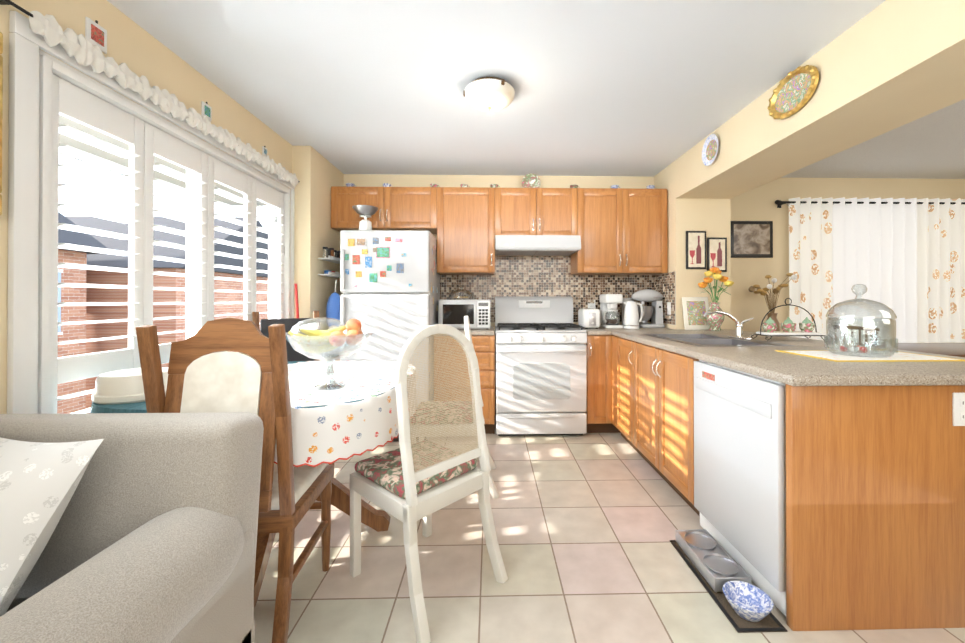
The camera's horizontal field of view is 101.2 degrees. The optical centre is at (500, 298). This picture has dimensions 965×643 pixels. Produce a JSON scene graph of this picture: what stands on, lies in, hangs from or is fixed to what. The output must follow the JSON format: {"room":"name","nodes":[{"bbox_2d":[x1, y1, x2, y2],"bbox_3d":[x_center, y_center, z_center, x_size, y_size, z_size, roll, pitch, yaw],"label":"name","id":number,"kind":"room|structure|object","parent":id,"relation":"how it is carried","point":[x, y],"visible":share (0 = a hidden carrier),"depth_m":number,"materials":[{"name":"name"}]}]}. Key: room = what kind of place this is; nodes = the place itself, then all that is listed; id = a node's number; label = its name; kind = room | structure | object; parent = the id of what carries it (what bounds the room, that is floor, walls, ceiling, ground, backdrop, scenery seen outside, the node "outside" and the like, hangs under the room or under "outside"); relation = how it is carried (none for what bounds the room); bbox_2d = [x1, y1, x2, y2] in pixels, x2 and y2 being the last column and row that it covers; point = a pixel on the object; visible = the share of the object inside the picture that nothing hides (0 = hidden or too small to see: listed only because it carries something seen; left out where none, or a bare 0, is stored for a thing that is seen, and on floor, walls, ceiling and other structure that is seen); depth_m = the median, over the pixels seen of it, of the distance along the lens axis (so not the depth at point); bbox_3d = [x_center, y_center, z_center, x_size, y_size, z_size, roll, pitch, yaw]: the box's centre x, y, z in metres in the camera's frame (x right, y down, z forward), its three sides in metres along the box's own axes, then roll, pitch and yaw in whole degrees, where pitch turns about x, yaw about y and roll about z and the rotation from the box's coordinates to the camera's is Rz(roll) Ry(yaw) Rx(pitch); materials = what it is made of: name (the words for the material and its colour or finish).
{"room":"kitchen and dining room","nodes":[
{"label":"kitchen and dining room","id":0,"kind":"room"},
{"bbox_2d":[0,0,343,413],"bbox_3d":[-1.661,-0.050,0.598,0.300,2.470,6.850,0,0,-1],"label":"wall","id":1,"kind":"structure","parent":0,"point":[138,50],"depth_m":2.26,"materials":[{"name":"paint"}]},
{"bbox_2d":[0,32,2,215],"bbox_3d":[-1.645,-0.578,0.929,0.044,0.610,0.765,0,0,-1],"label":"picture frame","id":2,"kind":"object","parent":1,"relation":"attached to","point":[1,77],"visible":1,"depth_m":1.30,"materials":[{"name":"wood"}]},
{"bbox_2d":[85,17,106,53],"bbox_3d":[-1.680,-1.100,1.649,0.010,0.112,0.084,0,0,-1],"label":"picture","id":3,"kind":"object","parent":1,"relation":"attached to","point":[95,33],"depth_m":1.64,"materials":[{"name":"white paper"}]},
{"bbox_2d":[0,0,299,186],"bbox_3d":[-1.661,-0.964,2.284,0.080,0.125,2.008,0,0,-1],"label":"valance","id":4,"kind":"object","parent":1,"relation":"attached to","point":[82,49],"visible":1,"depth_m":1.76,"materials":[{"name":"white fabric"}]},
{"bbox_2d":[7,11,294,413],"bbox_3d":[-1.767,0.107,2.312,0.172,2.175,1.933,0,0,-1],"label":"window","id":5,"kind":"structure","parent":1,"relation":"in","point":[26,43],"depth_m":1.39,"materials":[{"name":"white wood"}]},
{"bbox_2d":[38,55,289,413],"bbox_3d":[-1.736,0.154,2.336,0.090,2.080,1.790,0,0,-1],"label":"window shutters","id":6,"kind":"object","parent":5,"relation":"attached to","point":[72,95],"visible":0.48,"depth_m":1.85,"materials":[{"name":"white wood"}]},
{"bbox_2d":[201,101,211,120],"bbox_3d":[-1.696,-1.087,2.288,0.010,0.097,0.071,0,0,-1],"label":"picture","id":7,"kind":"object","parent":1,"relation":"attached to","point":[206,109],"depth_m":2.28,"materials":[{"name":"paper"}]},
{"bbox_2d":[185,169,277,338],"bbox_3d":[-1.808,0.144,2.334,0.050,2.060,1.770,0,0,-1],"label":"window frame","id":8,"kind":"structure","parent":1,"relation":"attached to","point":[191,309],"depth_m":2.31,"materials":[{"name":"white wood"}]},
{"bbox_2d":[262,146,266,155],"bbox_3d":[-1.710,-1.074,2.878,0.010,0.072,0.050,0,0,-1],"label":"picture","id":9,"kind":"object","parent":1,"relation":"attached to","point":[264,150],"depth_m":2.86,"materials":[{"name":"white paper"}]},
{"bbox_2d":[318,247,339,277],"bbox_3d":[-1.535,-0.330,3.644,0.099,0.256,0.430,0,0,-1],"label":"spice shelf","id":10,"kind":"object","parent":1,"relation":"attached to","point":[329,256],"visible":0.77,"depth_m":3.54,"materials":[{"name":"white"}]},
{"bbox_2d":[326,280,339,350],"bbox_3d":[-1.430,0.148,3.420,0.154,0.618,0.128,0,0,-1],"label":"hanging bag","id":11,"kind":"object","parent":10,"relation":"hanging from","point":[333,307],"visible":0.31,"depth_m":3.39,"materials":[{"name":"blue"}]},
{"bbox_2d":[107,0,964,178],"bbox_3d":[1.852,-1.344,0.766,7.330,0.120,7.000,0,0,-1],"label":"ceiling","id":12,"kind":"structure","parent":0,"point":[649,88],"depth_m":2.25,"materials":[{"name":"white paint"}]},
{"bbox_2d":[463,76,514,111],"bbox_3d":[-0.067,-1.204,2.399,0.310,0.142,0.304,0,0,-1],"label":"flush-mount ceiling light","id":13,"kind":"object","parent":12,"relation":"attached to","point":[489,94],"visible":1,"depth_m":2.31,"materials":[{"name":"white glass"}]},
{"bbox_2d":[654,0,964,202],"bbox_3d":[1.932,-1.109,0.767,0.510,0.350,6.700,0,0,-1],"label":"bulkhead","id":14,"kind":"object","parent":12,"relation":"attached to","point":[886,66],"visible":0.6,"depth_m":1.97,"materials":[{"name":"paint"}]},
{"bbox_2d":[702,134,717,165],"bbox_3d":[1.607,-1.132,3.020,0.023,0.230,0.230,0,0,-1],"label":"plate","id":15,"kind":"object","parent":14,"relation":"attached to","point":[710,150],"visible":1,"depth_m":3.04,"materials":[{"name":"white ceramic"}]},
{"bbox_2d":[767,65,818,118],"bbox_3d":[1.620,-1.141,2.205,0.037,0.239,0.354,0,0,-1],"label":"plate","id":16,"kind":"object","parent":14,"relation":"attached to","point":[793,91],"visible":1,"depth_m":2.19,"materials":[{"name":"gold metal"}]},
{"bbox_2d":[254,423,964,642],"bbox_3d":[1.852,1.236,0.753,7.330,0.100,7.000,0,0,-1],"label":"floor","id":17,"kind":"structure","parent":0,"point":[587,525],"depth_m":1.73,"materials":[{"name":"tile"}]},
{"bbox_2d":[0,412,263,642],"bbox_3d":[-1.157,0.755,0.673,1.005,0.862,1.062,0,0,-1],"label":"sofa","id":18,"kind":"object","parent":17,"relation":"on","point":[153,538],"visible":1,"depth_m":1.00,"materials":[{"name":"grey fabric"}]},
{"bbox_2d":[0,437,104,616],"bbox_3d":[-1.156,0.522,0.838,0.470,0.407,0.260,0,0,13],"label":"pillow","id":19,"kind":"object","parent":18,"relation":"on","point":[39,482],"visible":1,"depth_m":0.83,"materials":[{"name":"white fabric"}]},
{"bbox_2d":[136,317,333,642],"bbox_3d":[-0.940,0.631,1.500,0.440,1.132,0.517,0,0,-5],"label":"oak chair","id":20,"kind":"object","parent":17,"relation":"on","point":[207,373],"visible":0.62,"depth_m":1.32,"materials":[{"name":"brown wood"}]},
{"bbox_2d":[90,360,415,607],"bbox_3d":[-1.054,0.792,1.968,1.221,0.801,1.190,0,0,-1],"label":"dining table","id":21,"kind":"object","parent":17,"relation":"on","point":[356,414],"visible":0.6,"depth_m":1.59,"materials":[{"name":"white fabric"}]},
{"bbox_2d":[92,367,168,404],"bbox_3d":[-1.455,0.343,1.592,0.260,0.102,0.260,0,0,-1],"label":"lid","id":22,"kind":"object","parent":21,"relation":"on","point":[125,386],"visible":0.67,"depth_m":1.49,"materials":[{"name":"white plastic"}]},
{"bbox_2d":[285,317,374,389],"bbox_3d":[-0.748,0.235,1.745,0.374,0.308,0.374,0,0,-1],"label":"fruit bowl","id":23,"kind":"object","parent":21,"relation":"on","point":[313,343],"visible":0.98,"depth_m":1.69,"materials":[{"name":"clear glass"}]},
{"bbox_2d":[252,311,333,477],"bbox_3d":[-1.403,0.646,2.678,0.440,1.113,0.517,0,0,-36],"label":"chair","id":24,"kind":"object","parent":17,"relation":"on","point":[292,353],"visible":0.06,"depth_m":2.81,"materials":[{"name":"brown wood"}]},
{"bbox_2d":[294,284,298,317],"bbox_3d":[-1.590,0.538,3.203,0.141,1.321,0.120,0,0,-1],"label":"broom","id":25,"kind":"object","parent":17,"relation":"on","point":[296,301],"visible":0.04,"depth_m":3.19,"materials":[{"name":"red plastic"}]},
{"bbox_2d":[340,230,439,441],"bbox_3d":[-0.962,0.318,3.621,0.734,1.765,0.757,0,0,-1],"label":"fridge","id":26,"kind":"object","parent":17,"relation":"on","point":[390,286],"visible":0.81,"depth_m":3.27,"materials":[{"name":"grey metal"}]},
{"bbox_2d":[352,205,378,229],"bbox_3d":[-1.170,-0.677,3.439,0.220,0.222,0.220,0,0,-1],"label":"kitchen scale","id":27,"kind":"object","parent":26,"relation":"on","point":[365,212],"visible":0.92,"depth_m":3.39,"materials":[{"name":"white plastic"}]},
{"bbox_2d":[350,324,507,642],"bbox_3d":[-0.314,0.653,1.692,0.540,1.094,0.446,0,0,42],"label":"cane chair","id":28,"kind":"object","parent":17,"relation":"on","point":[408,484],"visible":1,"depth_m":1.61,"materials":[{"name":"white paint"}]},
{"bbox_2d":[410,316,498,498],"bbox_3d":[-0.289,0.657,2.576,0.540,1.094,0.446,0,0,-3],"label":"cane chair","id":29,"kind":"object","parent":17,"relation":"on","point":[493,491],"visible":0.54,"depth_m":2.39,"materials":[{"name":"white paint"}]},
{"bbox_2d":[434,331,494,433],"bbox_3d":[-0.321,0.761,3.737,0.530,0.880,0.609,0,0,-1],"label":"base cabinet","id":30,"kind":"object","parent":17,"relation":"on","point":[483,344],"depth_m":3.44,"materials":[{"name":"brown wood"}]},
{"bbox_2d":[458,326,493,333],"bbox_3d":[-0.324,0.301,3.737,0.535,0.040,0.618,0,0,-1],"label":"countertop","id":31,"kind":"structure","parent":30,"relation":"on","point":[473,331],"depth_m":3.44,"materials":[{"name":"beige stone"}]},
{"bbox_2d":[438,299,490,328],"bbox_3d":[-0.328,0.144,3.754,0.470,0.272,0.384,0,0,-1],"label":"microwave","id":32,"kind":"object","parent":31,"relation":"on","point":[452,312],"visible":0.83,"depth_m":3.56,"materials":[{"name":"grey"}]},
{"bbox_2d":[447,286,474,298],"bbox_3d":[-0.367,-0.055,3.736,0.270,0.124,0.270,0,0,-1],"label":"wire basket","id":33,"kind":"object","parent":32,"relation":"on","point":[459,296],"visible":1,"depth_m":3.69,"materials":[{"name":"black metal"}]},
{"bbox_2d":[495,296,586,435],"bbox_3d":[0.349,0.589,3.704,0.790,1.225,0.708,0,0,-1],"label":"range","id":34,"kind":"object","parent":17,"relation":"on","point":[540,366],"visible":1,"depth_m":3.40,"materials":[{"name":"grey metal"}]},
{"bbox_2d":[586,334,605,432],"bbox_3d":[0.931,0.762,3.768,0.363,0.880,0.609,0,0,-1],"label":"base cabinet","id":35,"kind":"object","parent":17,"relation":"on","point":[596,343],"depth_m":3.47,"materials":[{"name":"brown wood"}]},
{"bbox_2d":[580,327,609,333],"bbox_3d":[0.859,0.302,3.766,0.216,0.040,0.618,0,0,-1],"label":"countertop","id":36,"kind":"structure","parent":35,"relation":"on","point":[590,330],"depth_m":3.46,"materials":[{"name":"beige stone"}]},
{"bbox_2d":[578,308,599,328],"bbox_3d":[0.845,0.187,3.771,0.155,0.186,0.288,0,0,-1],"label":"toaster","id":37,"kind":"object","parent":36,"relation":"on","point":[588,318],"visible":0.96,"depth_m":3.65,"materials":[{"name":"white plastic"}]},
{"bbox_2d":[606,334,633,447],"bbox_3d":[1.273,0.759,3.190,0.681,0.880,0.605,0,0,-1],"label":"base cabinet","id":38,"kind":"object","parent":17,"relation":"on","point":[619,350],"depth_m":3.27,"materials":[{"name":"brown wood"}]},
{"bbox_2d":[610,330,755,337],"bbox_3d":[1.549,0.300,3.360,1.146,0.040,0.517,0,0,-1],"label":"countertop","id":39,"kind":"structure","parent":38,"relation":"on","point":[623,332],"depth_m":3.27,"materials":[{"name":"beige stone"}]},
{"bbox_2d":[682,297,709,329],"bbox_3d":[1.772,0.132,3.581,0.240,0.294,0.070,0,0,-1],"label":"picture frame","id":40,"kind":"object","parent":39,"relation":"on","point":[695,309],"visible":0.81,"depth_m":3.57,"materials":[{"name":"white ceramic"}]},
{"bbox_2d":[698,267,733,330],"bbox_3d":[1.889,0.000,3.480,0.270,0.557,0.236,0,0,-1],"label":"vase","id":41,"kind":"object","parent":39,"relation":"on","point":[714,321],"visible":1,"depth_m":3.45,"materials":[{"name":"multicoloured ceramic"}]},
{"bbox_2d":[634,342,809,529],"bbox_3d":[1.315,0.755,2.548,0.628,0.880,0.919,0,0,-1],"label":"base cabinet","id":42,"kind":"object","parent":17,"relation":"on","point":[663,378],"depth_m":2.26,"materials":[{"name":"brown wood"}]},
{"bbox_2d":[602,327,689,349],"bbox_3d":[1.294,0.299,3.186,0.627,0.040,1.801,0,0,-1],"label":"countertop","id":43,"kind":"structure","parent":42,"relation":"on","point":[650,338],"depth_m":2.75,"materials":[{"name":"beige stone"}]},
{"bbox_2d":[599,294,622,327],"bbox_3d":[1.058,0.118,3.835,0.191,0.325,0.250,0,0,-1],"label":"coffee maker","id":44,"kind":"object","parent":43,"relation":"on","point":[609,314],"visible":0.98,"depth_m":3.75,"materials":[{"name":"white plastic"}]},
{"bbox_2d":[622,290,633,324],"bbox_3d":[1.287,0.099,4.001,0.130,0.365,0.130,0,0,-1],"label":"paper towel","id":45,"kind":"object","parent":43,"relation":"on","point":[627,299],"visible":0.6,"depth_m":3.97,"materials":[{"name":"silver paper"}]},
{"bbox_2d":[622,301,642,328],"bbox_3d":[1.254,0.153,3.745,0.201,0.255,0.148,0,0,-1],"label":"kettle","id":46,"kind":"object","parent":43,"relation":"on","point":[632,320],"visible":0.98,"depth_m":3.70,"materials":[{"name":"white plastic"}]},
{"bbox_2d":[631,289,664,327],"bbox_3d":[1.435,0.094,3.869,0.300,0.374,0.200,0,0,-1],"label":"stand mixer","id":47,"kind":"object","parent":43,"relation":"on","point":[654,312],"visible":0.9,"depth_m":3.82,"materials":[{"name":"grey"}]},
{"bbox_2d":[654,334,773,345],"bbox_3d":[1.348,0.369,2.691,0.442,0.194,0.834,0,0,-1],"label":"sink","id":48,"kind":"object","parent":43,"relation":"in","point":[694,339],"depth_m":2.68,"materials":[{"name":"grey metal"}]},
{"bbox_2d":[694,360,785,616],"bbox_3d":[1.317,0.748,1.778,0.608,0.863,0.612,0,0,-1],"label":"dishwasher","id":49,"kind":"object","parent":42,"relation":"in","point":[740,461],"visible":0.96,"depth_m":1.66,"materials":[{"name":"white metal"}]},
{"bbox_2d":[670,540,787,632],"bbox_3d":[0.929,1.188,1.681,0.180,0.005,0.540,0,0,-1],"label":"pet mat","id":50,"kind":"object","parent":17,"relation":"on","point":[769,622],"visible":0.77,"depth_m":1.48,"materials":[{"name":"black plastic"}]},
{"bbox_2d":[675,529,750,592],"bbox_3d":[0.932,1.153,1.761,0.150,0.066,0.340,0,0,-1],"label":"stand","id":51,"kind":"object","parent":50,"relation":"on","point":[717,565],"visible":0.83,"depth_m":1.72,"materials":[{"name":"grey metal"}]},
{"bbox_2d":[722,581,773,621],"bbox_3d":[0.933,1.153,1.496,0.164,0.062,0.164,0,0,-1],"label":"pet bowl","id":52,"kind":"object","parent":50,"relation":"on","point":[749,602],"visible":1,"depth_m":1.52,"materials":[{"name":"blue ceramic"}]},
{"bbox_2d":[832,325,879,346],"bbox_3d":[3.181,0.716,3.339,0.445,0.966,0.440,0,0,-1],"label":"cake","id":53,"kind":"object","parent":17,"relation":"on","point":[852,328],"depth_m":3.33,"materials":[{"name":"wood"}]},
{"bbox_2d":[810,386,964,627],"bbox_3d":[1.898,0.752,1.787,0.501,0.880,0.630,0,0,-1],"label":"base cabinet","id":54,"kind":"object","parent":17,"relation":"on","point":[875,495],"depth_m":1.43,"materials":[{"name":"brown wood"}]},
{"bbox_2d":[722,334,856,345],"bbox_3d":[1.908,0.296,2.705,0.460,0.040,0.809,0,0,-1],"label":"countertop","id":55,"kind":"structure","parent":54,"relation":"on","point":[778,340],"depth_m":2.61,"materials":[{"name":"beige stone"}]},
{"bbox_2d":[751,298,823,340],"bbox_3d":[1.921,0.134,2.641,0.415,0.279,0.143,0,0,-1],"label":"caddy","id":56,"kind":"object","parent":55,"relation":"on","point":[807,326],"visible":0.96,"depth_m":2.61,"materials":[{"name":"white metal"}]},
{"bbox_2d":[674,346,964,389],"bbox_3d":[1.586,0.292,1.847,1.146,0.040,0.891,0,0,-1],"label":"countertop","id":57,"kind":"structure","parent":54,"relation":"on","point":[798,371],"depth_m":1.56,"materials":[{"name":"beige stone"}]},
{"bbox_2d":[775,350,964,361],"bbox_3d":[1.739,0.270,1.890,0.600,0.004,0.370,0,0,-1],"label":"placemat","id":58,"kind":"object","parent":57,"relation":"on","point":[895,357],"visible":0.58,"depth_m":1.80,"materials":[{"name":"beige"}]},
{"bbox_2d":[824,284,897,357],"bbox_3d":[1.729,0.098,1.906,0.261,0.340,0.264,0,0,-1],"label":"cake dome","id":59,"kind":"object","parent":58,"relation":"on","point":[867,351],"visible":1,"depth_m":1.88,"materials":[{"name":"clear glass"}]},
{"bbox_2d":[952,393,964,425],"bbox_3d":[1.673,0.400,1.430,0.075,0.120,0.008,0,0,-1],"label":"outlet","id":60,"kind":"object","parent":54,"relation":"attached to","point":[958,409],"visible":1,"depth_m":1.43,"materials":[{"name":"white plastic"}]},
{"bbox_2d":[849,343,964,356],"bbox_3d":[4.099,0.821,3.546,1.300,0.760,0.870,0,0,-1],"label":"table","id":61,"kind":"object","parent":17,"relation":"on","point":[954,349],"visible":0.04,"depth_m":3.50,"materials":[{"name":"brown wood"}]},
{"bbox_3d":[2.641,0.802,3.845,0.440,0.800,0.440,0,0,-1],"label":"plant stand","id":62,"kind":"object","parent":17,"relation":"on","visible":0},
{"bbox_2d":[748,273,796,330],"bbox_3d":[2.644,0.075,3.878,0.443,0.652,0.217,0,0,-1],"label":"dried flowers","id":63,"kind":"object","parent":62,"relation":"on","point":[770,304],"visible":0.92,"depth_m":3.84,"materials":[{"name":"brown plant"}]},
{"bbox_2d":[344,174,964,331],"bbox_3d":[1.768,-0.031,4.179,7.330,2.470,0.158,0,0,-1],"label":"wall","id":64,"kind":"structure","parent":0,"point":[532,276],"depth_m":4.11,"materials":[{"name":"paint"}]},
{"bbox_2d":[331,186,438,233],"bbox_3d":[-1.092,-0.854,3.871,0.988,0.391,0.339,0,0,-1],"label":"upper cabinet","id":65,"kind":"object","parent":64,"relation":"attached to","point":[400,208],"depth_m":3.71,"materials":[{"name":"brown wood"}]},
{"bbox_2d":[346,183,355,186],"bbox_3d":[-1.466,-1.084,3.864,0.124,0.065,0.122,0,0,-1],"label":"teacup","id":66,"kind":"object","parent":65,"relation":"on","point":[349,185],"visible":0.35,"depth_m":3.84,"materials":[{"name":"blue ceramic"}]},
{"bbox_2d":[435,187,502,274],"bbox_3d":[-0.297,-0.647,3.890,0.602,0.804,0.339,0,0,-1],"label":"upper cabinet","id":67,"kind":"object","parent":64,"relation":"attached to","point":[470,218],"depth_m":3.73,"materials":[{"name":"brown wood"}]},
{"bbox_2d":[503,188,578,234],"bbox_3d":[0.336,-0.814,3.906,0.785,0.471,0.339,0,0,-1],"label":"upper cabinet","id":68,"kind":"object","parent":64,"relation":"attached to","point":[526,211],"depth_m":3.74,"materials":[{"name":"brown wood"}]},
{"bbox_2d":[522,173,540,187],"bbox_3d":[0.307,-1.149,3.979,0.190,0.195,0.079,0,0,-1],"label":"plate","id":69,"kind":"object","parent":68,"relation":"on","point":[530,180],"visible":0.6,"depth_m":3.96,"materials":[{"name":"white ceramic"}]},
{"bbox_2d":[495,235,580,255],"bbox_3d":[0.339,-0.507,3.824,0.775,0.139,0.497,0,0,-1],"label":"range hood","id":70,"kind":"object","parent":68,"relation":"attached to","point":[537,245],"visible":1,"depth_m":3.60,"materials":[{"name":"grey metal"}]},
{"bbox_2d":[588,303,593,308],"bbox_3d":[0.935,0.103,4.075,0.070,0.110,0.008,0,0,-1],"label":"outlet","id":71,"kind":"object","parent":64,"relation":"attached to","point":[590,305],"visible":0.42,"depth_m":4.07,"materials":[{"name":"white plastic"}]},
{"bbox_2d":[571,188,667,274],"bbox_3d":[1.129,-0.647,3.925,0.920,0.804,0.339,0,0,-1],"label":"upper cabinet","id":72,"kind":"object","parent":64,"relation":"attached to","point":[621,231],"depth_m":3.76,"materials":[{"name":"brown wood"}]},
{"bbox_2d":[731,221,772,257],"bbox_3d":[2.610,-0.617,4.120,0.450,0.380,0.022,0,0,-1],"label":"framed picture","id":73,"kind":"object","parent":64,"relation":"attached to","point":[751,239],"visible":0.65,"depth_m":4.11},
{"bbox_2d":[775,197,964,342],"bbox_3d":[3.953,0.071,4.097,2.284,2.205,0.126,0,0,-1],"label":"curtain","id":74,"kind":"object","parent":64,"relation":"attached to","point":[903,259],"visible":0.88,"depth_m":4.07,"materials":[{"name":"white fabric"}]},
{"bbox_2d":[654,198,730,328],"bbox_3d":[1.851,0.142,3.869,0.518,2.120,0.480,0,0,-1],"label":"wall","id":75,"kind":"structure","parent":0,"point":[676,283],"depth_m":3.63,"materials":[{"name":"paint"}]},
{"bbox_2d":[667,302,670,314],"bbox_3d":[1.590,0.091,3.738,0.010,0.120,0.070,0,0,-1],"label":"outlet","id":76,"kind":"object","parent":75,"relation":"attached to","point":[668,308],"visible":1,"depth_m":3.73,"materials":[{"name":"white plastic"}]},
{"bbox_2d":[686,231,705,268],"bbox_3d":[1.789,-0.444,3.620,0.185,0.350,0.020,0,0,-1],"label":"picture","id":77,"kind":"object","parent":75,"relation":"attached to","point":[695,249],"visible":1,"depth_m":3.61,"materials":[{"name":"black paper"}]},
{"bbox_2d":[707,237,726,271],"bbox_3d":[1.982,-0.402,3.624,0.180,0.315,0.020,0,0,-1],"label":"picture","id":78,"kind":"object","parent":75,"relation":"attached to","point":[717,252],"visible":0.81,"depth_m":3.62,"materials":[{"name":"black paper"}]},
{"label":"outside","id":79,"kind":"structure","parent":0,"visible":0},
{"bbox_2d":[59,114,267,205],"bbox_3d":[-15.977,1.796,4.564,28.110,6.020,50.000,0,0,-1],"label":"sky","id":80,"kind":"structure","parent":79,"point":[77,144],"depth_m":2.98,"materials":[{"name":"grey"}]},
{"bbox_2d":[57,212,107,413],"bbox_3d":[-11.546,0.909,5.178,4.800,7.600,8.600,0,0,-1],"label":"neighbouring house","id":81,"kind":"structure","parent":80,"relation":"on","point":[73,332],"depth_m":8.93,"materials":[{"name":"brick"}]},
{"bbox_2d":[65,216,267,408],"bbox_3d":[-12.232,1.048,12.762,8.600,7.400,6.200,0,0,-1],"label":"house","id":82,"kind":"structure","parent":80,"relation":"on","point":[103,330],"depth_m":10.15,"materials":[{"name":"brick"}]}
]}

